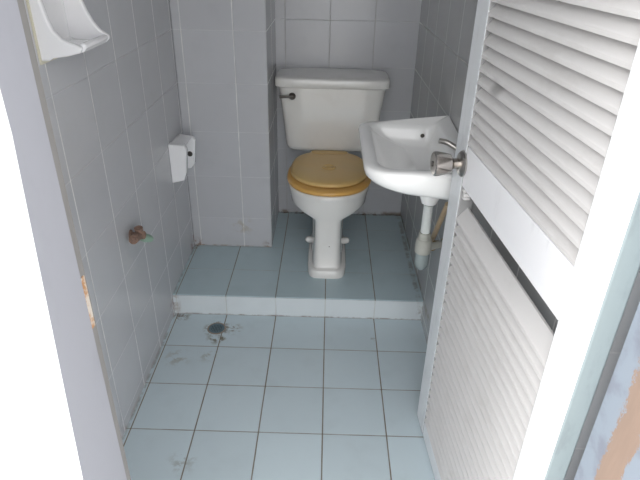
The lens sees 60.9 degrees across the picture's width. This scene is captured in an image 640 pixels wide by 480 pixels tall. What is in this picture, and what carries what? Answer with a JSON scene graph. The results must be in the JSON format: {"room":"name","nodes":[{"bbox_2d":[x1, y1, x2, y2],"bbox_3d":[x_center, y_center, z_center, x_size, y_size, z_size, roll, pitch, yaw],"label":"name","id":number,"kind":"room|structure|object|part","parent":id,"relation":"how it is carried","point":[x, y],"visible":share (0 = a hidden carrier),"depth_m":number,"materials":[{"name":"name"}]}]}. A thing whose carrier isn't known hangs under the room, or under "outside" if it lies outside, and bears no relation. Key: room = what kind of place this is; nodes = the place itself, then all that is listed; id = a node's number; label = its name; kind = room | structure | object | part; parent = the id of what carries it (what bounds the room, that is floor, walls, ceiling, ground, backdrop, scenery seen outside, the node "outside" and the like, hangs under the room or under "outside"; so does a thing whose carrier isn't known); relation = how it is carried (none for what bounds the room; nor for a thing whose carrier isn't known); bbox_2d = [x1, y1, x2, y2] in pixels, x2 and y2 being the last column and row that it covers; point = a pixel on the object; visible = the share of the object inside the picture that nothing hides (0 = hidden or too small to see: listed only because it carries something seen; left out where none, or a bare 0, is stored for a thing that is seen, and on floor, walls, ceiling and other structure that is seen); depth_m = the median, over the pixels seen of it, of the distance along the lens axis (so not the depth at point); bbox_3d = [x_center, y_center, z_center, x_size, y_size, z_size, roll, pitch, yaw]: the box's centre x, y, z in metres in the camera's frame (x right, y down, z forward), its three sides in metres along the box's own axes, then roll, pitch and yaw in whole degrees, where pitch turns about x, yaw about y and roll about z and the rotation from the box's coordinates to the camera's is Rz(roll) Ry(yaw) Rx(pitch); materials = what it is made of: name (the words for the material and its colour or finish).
{"room":"bathroom","nodes":[
{"label":"bathroom","id":0,"kind":"room"},
{"bbox_2d":[0,363,40,479],"bbox_3d":[-1.559,-0.298,0.478,2.438,2.700,0.165,2,29,0],"label":"wall","id":1,"kind":"structure","parent":0,"point":[1,369],"depth_m":0.64,"materials":[{"name":"white paint"}]},
{"bbox_2d":[0,371,37,479],"bbox_3d":[-0.370,0.051,0.546,0.038,2.070,0.006,2,29,0],"label":"trim","id":2,"kind":"structure","parent":1,"relation":"attached to","point":[16,463],"depth_m":0.65,"materials":[{"name":"white paint"}]},
{"bbox_2d":[0,0,130,479],"bbox_3d":[-0.325,0.011,0.621,0.045,2.070,0.164,2,29,0],"label":"trim","id":3,"kind":"structure","parent":1,"relation":"attached to","point":[52,361],"depth_m":0.61,"materials":[{"name":"white paint"}]},
{"bbox_2d":[81,275,94,328],"bbox_3d":[-0.318,0.092,0.734,0.002,0.084,0.036,2,29,0],"label":"strike plate","id":4,"kind":"object","parent":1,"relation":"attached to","point":[83,281],"visible":0.42,"depth_m":0.74,"materials":[{"name":"beige metal"}]},
{"bbox_2d":[24,0,194,436],"bbox_3d":[-0.625,-0.634,1.487,0.100,2.350,1.963,2,29,0],"label":"wall","id":5,"kind":"structure","parent":0,"point":[114,110],"depth_m":1.65,"materials":[{"name":"tile"}]},
{"bbox_2d":[26,0,109,64],"bbox_3d":[-0.534,-0.496,1.159,0.096,0.210,0.167,2,29,0],"label":"soap dish","id":6,"kind":"object","parent":5,"relation":"attached to","point":[60,28],"visible":1,"depth_m":1.16,"materials":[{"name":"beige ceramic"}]},
{"bbox_2d":[129,225,153,243],"bbox_3d":[-0.566,-0.005,1.700,0.049,0.094,0.147,2,29,0],"label":"tap","id":7,"kind":"object","parent":5,"relation":"attached to","point":[139,234],"visible":1,"depth_m":1.67,"materials":[{"name":"brown metal"}]},
{"bbox_3d":[-0.555,-0.008,1.740,0.028,0.061,0.075,5,29,7],"label":"spout","id":8,"kind":"part","parent":7,"relation":"part of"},
{"bbox_2d":[168,134,195,182],"bbox_3d":[-0.544,-0.333,2.175,0.069,0.159,0.170,2,29,0],"label":"toilet roll holder","id":9,"kind":"object","parent":5,"relation":"attached to","point":[182,150],"visible":1,"depth_m":2.12,"materials":[{"name":"ceramic"}]},
{"bbox_3d":[-0.545,-0.299,2.114,0.068,0.159,0.030,2,29,0],"label":"arm","id":10,"kind":"part","parent":9,"relation":"part of"},
{"bbox_2d":[174,135,190,144],"bbox_3d":[-0.548,-0.388,2.147,0.054,0.020,0.117,2,29,0],"label":"hood","id":11,"kind":"object","parent":9,"relation":"attached to","point":[179,139],"depth_m":2.15,"materials":[{"name":"white plastic"}]},
{"bbox_3d":[-0.542,-0.362,2.241,0.069,0.147,0.027,2,29,0],"label":"arm","id":12,"kind":"part","parent":9,"relation":"part of"},
{"bbox_2d":[169,0,278,246],"bbox_3d":[-0.378,-1.051,2.156,0.361,2.258,0.380,2,29,0],"label":"wall pillar","id":13,"kind":"structure","parent":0,"point":[225,50],"depth_m":2.25,"materials":[{"name":"tile"}]},
{"bbox_2d":[122,313,434,479],"bbox_3d":[-0.091,0.469,2.047,1.218,0.100,2.228,2,29,0],"label":"floor","id":14,"kind":"structure","parent":0,"point":[262,397],"depth_m":1.81,"materials":[{"name":"tile"}]},
{"bbox_2d":[207,323,225,333],"bbox_3d":[-0.407,0.348,2.146,0.074,0.002,0.074,2,29,0],"label":"floor drain","id":15,"kind":"object","parent":14,"relation":"on","point":[215,328],"visible":1,"depth_m":2.14,"materials":[{"name":"metal"}]},
{"bbox_2d":[172,212,422,319],"bbox_3d":[-0.083,0.084,2.545,1.007,0.092,0.783,2,29,0],"label":"step","id":16,"kind":"structure","parent":0,"point":[379,280],"depth_m":2.30,"materials":[{"name":"tile"}]},
{"bbox_2d":[275,68,389,278],"bbox_3d":[0.044,-0.312,2.404,0.499,0.742,0.631,2,29,0],"label":"toilet","id":17,"kind":"object","parent":16,"relation":"on","point":[324,109],"visible":0.98,"depth_m":2.34,"materials":[{"name":"white ceramic"}]},
{"bbox_3d":[-0.140,-0.620,2.352,0.070,0.031,0.021,2,29,0],"label":"flush handle","id":18,"kind":"part","parent":17,"relation":"part of","materials":[{"name":"metal"}]},
{"bbox_3d":[0.039,-0.274,2.301,0.353,0.020,0.414,2,29,0],"label":"seat","id":19,"kind":"part","parent":17,"relation":"part of","materials":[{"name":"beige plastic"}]},
{"bbox_3d":[0.040,-0.307,2.317,0.327,0.020,0.389,2,29,0],"label":"lid","id":20,"kind":"part","parent":17,"relation":"part of","materials":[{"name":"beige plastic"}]},
{"bbox_3d":[0.035,-0.100,2.398,0.342,0.377,0.412,2,29,0],"label":"bowl","id":21,"kind":"part","parent":17,"relation":"part of","materials":[{"name":"white ceramic"}]},
{"bbox_3d":[0.043,-0.390,2.465,0.164,0.020,0.052,2,29,0],"label":"hinge plate","id":22,"kind":"part","parent":17,"relation":"part of","materials":[{"name":"beige wood"}]},
{"bbox_3d":[0.052,-0.572,2.502,0.472,0.293,0.208,2,29,0],"label":"tank","id":23,"kind":"part","parent":17,"relation":"part of","materials":[{"name":"white ceramic"}]},
{"bbox_3d":[0.055,-0.717,2.416,0.499,0.044,0.218,2,29,0],"label":"tank lid","id":24,"kind":"part","parent":17,"relation":"part of","materials":[{"name":"white ceramic"}]},
{"bbox_2d":[275,0,421,214],"bbox_3d":[-0.056,-1.118,2.386,1.199,2.350,0.100,2,29,0],"label":"wall","id":25,"kind":"structure","parent":0,"point":[341,34],"depth_m":2.46,"materials":[{"name":"tile"}]},
{"bbox_2d":[400,0,639,479],"bbox_3d":[0.483,-0.605,1.479,0.100,2.350,1.964,1,29,0],"label":"wall","id":26,"kind":"structure","parent":0,"point":[446,27],"depth_m":1.84,"materials":[{"name":"tile"}]},
{"bbox_2d":[358,116,457,205],"bbox_3d":[0.272,-0.234,1.656,0.302,0.219,0.473,2,29,0],"label":"basin","id":27,"kind":"object","parent":26,"relation":"attached to","point":[396,154],"visible":0.72,"depth_m":1.67,"materials":[{"name":"ceramic"}]},
{"bbox_2d":[438,138,455,150],"bbox_3d":[0.370,-0.260,1.522,0.077,0.038,0.015,15,32,23],"label":"tap","id":28,"kind":"object","parent":27,"relation":"on","point":[441,141],"depth_m":1.52,"materials":[{"name":"metal"}]},
{"bbox_2d":[414,205,442,269],"bbox_3d":[0.360,-0.017,1.748,0.122,0.232,0.053,-19,35,-32],"label":"trap","id":29,"kind":"object","parent":26,"relation":"attached to","point":[424,244],"visible":0.94,"depth_m":1.72,"materials":[{"name":"grey plastic"}]},
{"bbox_2d":[414,253,428,269],"bbox_3d":[0.331,0.067,1.771,0.045,0.063,0.045,2,29,0],"label":"cup","id":30,"kind":"object","parent":29,"relation":"on","point":[421,261],"depth_m":1.75,"materials":[{"name":"white plastic"}]},
{"bbox_3d":[0.393,0.015,1.853,0.051,0.032,0.055,2,29,0],"label":"angle valve","id":31,"kind":"object","parent":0,"visible":0},
{"bbox_2d":[431,202,447,241],"bbox_3d":[0.377,-0.051,1.735,0.019,0.216,0.156,0,29,-2],"label":"supply hose","id":32,"kind":"object","parent":31,"relation":"attached to","point":[443,213],"visible":0.72,"depth_m":1.70,"materials":[{"name":"beige plastic"}]},
{"bbox_3d":[1.545,-0.215,0.454,2.150,2.700,0.165,2,29,0],"label":"wall","id":33,"kind":"structure","parent":0,"visible":0},
{"bbox_2d":[417,0,639,479],"bbox_3d":[0.334,-0.141,0.983,0.110,1.999,0.692,-1,29,-3],"label":"door","id":34,"kind":"structure","parent":33,"relation":"in","point":[548,145],"depth_m":0.92,"materials":[{"name":"white paint"}]},
{"bbox_3d":[0.351,0.709,1.457,0.034,0.054,0.524,-1,29,-3],"label":"rail","id":35,"kind":"part","parent":34,"relation":"part of","materials":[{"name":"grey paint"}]},
{"bbox_3d":[0.295,-0.179,1.275,0.064,0.058,0.058,0,29,-3],"label":"knob","id":36,"kind":"part","parent":34,"relation":"part of","materials":[{"name":"silver metal"}]},
{"bbox_3d":[0.368,-0.045,1.040,0.034,0.098,0.524,-1,29,-3],"label":"rail","id":37,"kind":"part","parent":34,"relation":"part of","materials":[{"name":"white paint"}]},
{"bbox_2d":[574,302,639,479],"bbox_3d":[0.440,0.031,0.615,0.050,2.070,0.165,2,29,0],"label":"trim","id":38,"kind":"structure","parent":33,"relation":"attached to","point":[612,450],"depth_m":0.74,"materials":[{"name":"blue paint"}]}
]}

